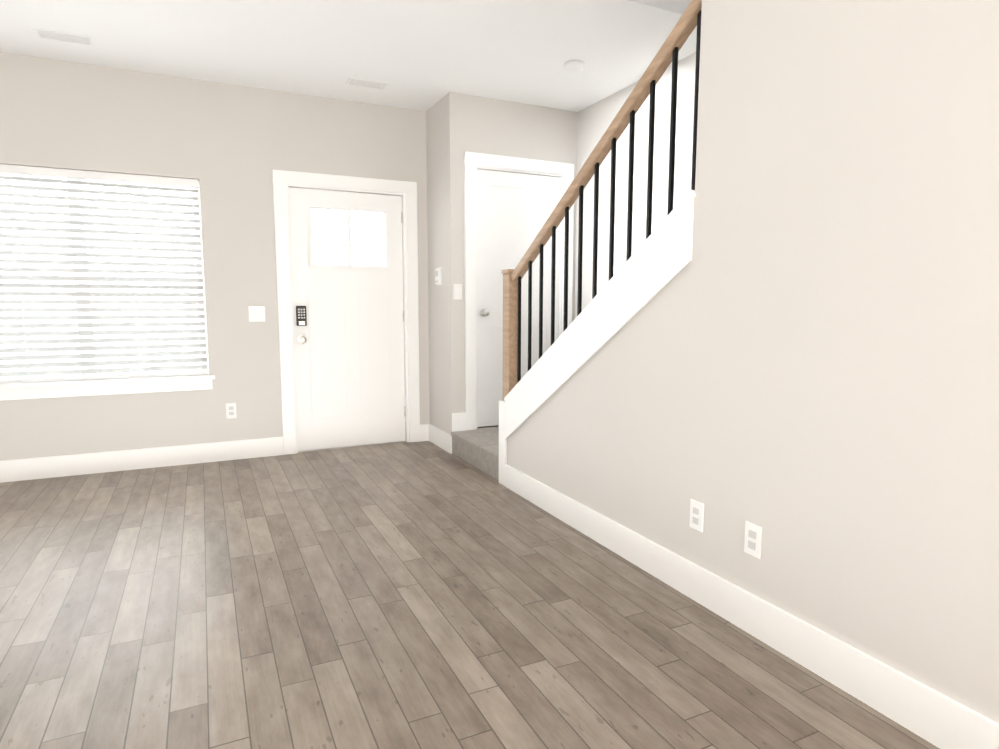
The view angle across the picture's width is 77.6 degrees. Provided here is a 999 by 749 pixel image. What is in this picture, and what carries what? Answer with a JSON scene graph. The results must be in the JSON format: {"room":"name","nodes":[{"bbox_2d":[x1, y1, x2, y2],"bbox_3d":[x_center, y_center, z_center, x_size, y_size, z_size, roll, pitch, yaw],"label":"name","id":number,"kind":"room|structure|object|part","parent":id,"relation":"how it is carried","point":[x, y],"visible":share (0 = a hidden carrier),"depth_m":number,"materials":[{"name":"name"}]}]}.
{"room":"living room","nodes":[
{"label":"living room","id":0,"kind":"room"},
{"bbox_2d":[0,52,429,460],"bbox_3d":[-1.698,-0.891,4.780,4.900,3.040,0.150,-3,7,-25],"label":"wall","id":1,"kind":"structure","parent":0,"point":[230,147],"depth_m":4.50,"materials":[{"name":"beige paint"}]},
{"bbox_2d":[0,174,214,400],"bbox_3d":[-2.852,-0.613,4.229,1.604,1.518,0.190,-3,7,-25],"label":"window","id":2,"kind":"structure","parent":1,"relation":"in","point":[73,194],"depth_m":4.30,"materials":[{"name":"plastic"}]},
{"bbox_2d":[0,164,207,382],"bbox_3d":[-2.847,-0.666,4.213,1.516,1.399,0.068,-3,7,-25],"label":"window blinds","id":3,"kind":"object","parent":2,"relation":"attached to","point":[12,170],"visible":0.96,"depth_m":4.26,"materials":[{"name":"white plastic"}]},
{"bbox_2d":[0,436,283,482],"bbox_3d":[-2.769,0.614,4.346,2.391,0.145,0.014,-3,7,-25],"label":"baseboard","id":4,"kind":"structure","parent":1,"relation":"attached to","point":[132,459],"depth_m":4.42,"materials":[{"name":"white wood"}]},
{"bbox_2d":[226,403,236,418],"bbox_3d":[-2.018,0.273,4.671,0.072,0.117,0.009,-3,7,-25],"label":"electrical outlet","id":5,"kind":"object","parent":1,"relation":"attached to","point":[231,412],"visible":1,"depth_m":4.67,"materials":[{"name":"white plastic"}]},
{"bbox_2d":[248,306,265,321],"bbox_3d":[-1.827,-0.457,4.679,0.117,0.117,0.009,-3,7,-25],"label":"double light switch","id":6,"kind":"object","parent":1,"relation":"attached to","point":[256,313],"visible":1,"depth_m":4.68,"materials":[{"name":"white plastic"}]},
{"bbox_2d":[273,169,419,454],"bbox_3d":[-1.218,-0.482,5.048,1.123,2.168,0.168,-3,7,-25],"label":"door frame","id":7,"kind":"structure","parent":1,"relation":"attached to","point":[282,179],"depth_m":4.87,"materials":[{"name":"white wood"}]},
{"bbox_2d":[289,187,405,451],"bbox_3d":[-1.210,-0.426,5.046,0.901,2.057,0.170,-3,7,-25],"label":"front door","id":8,"kind":"structure","parent":1,"relation":"in","point":[349,372],"depth_m":5.04,"materials":[{"name":"white wood"}]},
{"bbox_2d":[296,306,306,325],"bbox_3d":[-1.546,-0.458,4.849,0.076,0.155,0.026,-3,7,-25],"label":"keypad","id":9,"kind":"object","parent":8,"relation":"attached to","point":[300,313],"visible":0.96,"depth_m":4.84,"materials":[{"name":"silver metal"}]},
{"bbox_2d":[313,210,384,264],"bbox_3d":[-1.207,-1.091,4.978,0.585,0.435,0.006,-3,7,-25],"label":"window","id":10,"kind":"structure","parent":8,"relation":"attached to","point":[354,236],"depth_m":4.97,"materials":[{"name":"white glass"}]},
{"bbox_3d":[-1.210,-0.364,5.053,0.901,1.932,0.170,-3,7,-25],"label":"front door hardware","id":11,"kind":"part","parent":8,"relation":"part of","materials":[{"name":"white wood"}]},
{"bbox_2d":[0,0,696,111],"bbox_3d":[0.223,-1.774,0.465,4.750,0.300,9.060,-3,7,-25],"label":"ceiling","id":12,"kind":"structure","parent":0,"point":[422,55],"depth_m":3.75,"materials":[{"name":"paint"}]},
{"bbox_2d":[33,28,93,45],"bbox_3d":[-2.566,-1.987,3.662,0.280,0.011,0.130,-3,7,-25],"label":"ceiling vent","id":13,"kind":"object","parent":12,"relation":"in","point":[62,36],"visible":1,"depth_m":3.65,"materials":[{"name":"white plastic"}]},
{"bbox_2d":[346,77,388,89],"bbox_3d":[-0.942,-2.072,4.434,0.280,0.011,0.130,-3,7,-25],"label":"ceiling vent","id":14,"kind":"object","parent":12,"relation":"in","point":[367,83],"visible":1,"depth_m":4.42,"materials":[{"name":"white plastic"}]},
{"bbox_2d":[564,60,583,71],"bbox_3d":[0.487,-2.016,4.068,0.136,0.036,0.136,-3,7,-25],"label":"smoke detector","id":15,"kind":"object","parent":12,"relation":"attached to","point":[574,66],"visible":1,"depth_m":4.03,"materials":[{"name":"white plastic"}]},
{"bbox_2d":[0,441,939,748],"bbox_3d":[0.218,1.157,0.800,5.050,0.120,9.360,-3,7,-25],"label":"floor","id":16,"kind":"structure","parent":0,"point":[414,595],"depth_m":2.27,"materials":[{"name":"brown wood"}]},
{"bbox_2d":[451,427,498,480],"bbox_3d":[0.315,0.556,4.749,1.132,0.178,0.880,-3,7,-25],"label":"stair step","id":17,"kind":"structure","parent":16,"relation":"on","point":[478,449],"depth_m":4.55,"materials":[{"name":"grey carpet"}]},
{"bbox_2d":[444,92,577,434],"bbox_3d":[0.107,-0.917,5.038,1.120,3.040,0.120,-3,7,-25],"label":"wall","id":18,"kind":"structure","parent":0,"point":[478,124],"depth_m":4.82,"materials":[{"name":"beige paint"}]},
{"bbox_2d":[453,284,461,298],"bbox_3d":[-0.322,-0.638,4.791,0.072,0.117,0.009,-3,7,-25],"label":"light switch","id":19,"kind":"object","parent":18,"relation":"attached to","point":[457,291],"visible":1,"depth_m":4.79,"materials":[{"name":"white plastic"}]},
{"bbox_2d":[477,169,559,426],"bbox_3d":[0.152,-0.599,5.071,0.757,2.023,0.035,-3,7,-25],"label":"closet door","id":20,"kind":"structure","parent":18,"relation":"in","point":[514,211],"depth_m":5.00,"materials":[{"name":"white wood"}]},
{"bbox_2d":[480,309,489,316],"bbox_3d":[-0.111,-0.487,4.901,0.064,0.064,0.066,-3,7,-25],"label":"door knob","id":21,"kind":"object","parent":20,"relation":"attached to","point":[484,312],"depth_m":4.88,"materials":[{"name":"silver metal"}]},
{"bbox_2d":[464,151,573,429],"bbox_3d":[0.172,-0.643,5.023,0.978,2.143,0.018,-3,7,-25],"label":"door frame","id":22,"kind":"structure","parent":18,"relation":"attached to","point":[472,160],"depth_m":4.86,"materials":[{"name":"white wood"}]},
{"bbox_2d":[574,52,695,319],"bbox_3d":[2.401,-1.734,1.601,0.150,5.450,9.210,-3,7,-25],"label":"wall","id":23,"kind":"structure","parent":0,"point":[594,120],"depth_m":4.49,"materials":[{"name":"beige paint"}]},
{"bbox_2d":[426,0,998,722],"bbox_3d":[1.409,-1.673,1.048,0.120,5.450,9.060,-3,7,-25],"label":"wall","id":24,"kind":"structure","parent":0,"point":[796,358],"depth_m":1.91,"materials":[{"name":"beige paint"}]},
{"bbox_2d":[435,267,441,284],"bbox_3d":[-0.493,-0.786,4.976,0.026,0.140,0.110,-3,7,-25],"label":"thermostat","id":25,"kind":"object","parent":24,"relation":"attached to","point":[438,276],"visible":1,"depth_m":4.94,"materials":[{"name":"white plastic"}]},
{"bbox_2d":[424,413,455,453],"bbox_3d":[-0.500,0.439,5.123,0.030,0.323,0.544,-3,7,-25],"label":"baseboard","id":26,"kind":"structure","parent":24,"relation":"attached to","point":[433,434],"depth_m":5.10,"materials":[{"name":"white wood"}]},
{"bbox_2d":[499,190,695,485],"bbox_3d":[0.432,0.000,3.282,0.156,1.617,1.737,-3,7,-25],"label":"trim","id":27,"kind":"structure","parent":24,"relation":"attached to","point":[659,259],"depth_m":2.93,"materials":[{"name":"white wood"}]},
{"bbox_2d":[501,0,701,400],"bbox_3d":[0.434,-0.661,3.210,0.104,1.846,1.746,-3,7,-25],"label":"stair railing","id":28,"kind":"object","parent":27,"relation":"on","point":[688,22],"visible":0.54,"depth_m":3.06,"materials":[{"name":"brown wood"}]},
{"bbox_3d":[0.454,-1.038,3.128,0.060,1.079,1.661,-3,7,-25],"label":"handrail","id":29,"kind":"part","parent":28,"relation":"part of","materials":[{"name":"brown wood"}]},
{"bbox_2d":[689,499,703,532],"bbox_3d":[0.781,0.560,2.464,0.009,0.117,0.072,-3,7,-25],"label":"electrical outlet","id":30,"kind":"object","parent":24,"relation":"attached to","point":[696,515],"visible":1,"depth_m":2.46,"materials":[{"name":"white plastic"}]},
{"bbox_2d":[505,464,998,748],"bbox_3d":[1.670,1.044,0.643,0.014,0.145,7.550,-3,7,-25],"label":"baseboard","id":31,"kind":"structure","parent":24,"relation":"attached to","point":[924,712],"depth_m":2.07,"materials":[{"name":"white wood"}]},
{"bbox_2d":[744,521,761,558],"bbox_3d":[0.902,0.589,2.213,0.009,0.117,0.072,-3,7,-25],"label":"electrical outlet","id":32,"kind":"object","parent":24,"relation":"attached to","point":[753,540],"visible":1,"depth_m":2.21,"materials":[{"name":"white plastic"}]},
{"label":"outside","id":33,"kind":"structure","parent":0,"visible":0},
{"bbox_2d":[0,174,383,377],"bbox_3d":[-3.075,-2.744,7.938,16.000,8.000,0.100,-3,7,-25],"label":"sky","id":34,"kind":"structure","parent":33,"point":[335,228],"depth_m":7.38,"materials":[{"name":"white"}]},
{"bbox_3d":[-2.308,0.581,6.692,16.000,0.280,3.480,-3,7,-25],"label":"ground","id":35,"kind":"structure","parent":33,"visible":0},
{"bbox_2d":[0,177,383,265],"bbox_3d":[-3.048,-0.811,5.997,6.200,2.640,0.140,-3,7,-25],"label":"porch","id":36,"kind":"object","parent":35,"relation":"on","point":[357,230],"depth_m":5.86,"materials":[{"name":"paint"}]}
]}

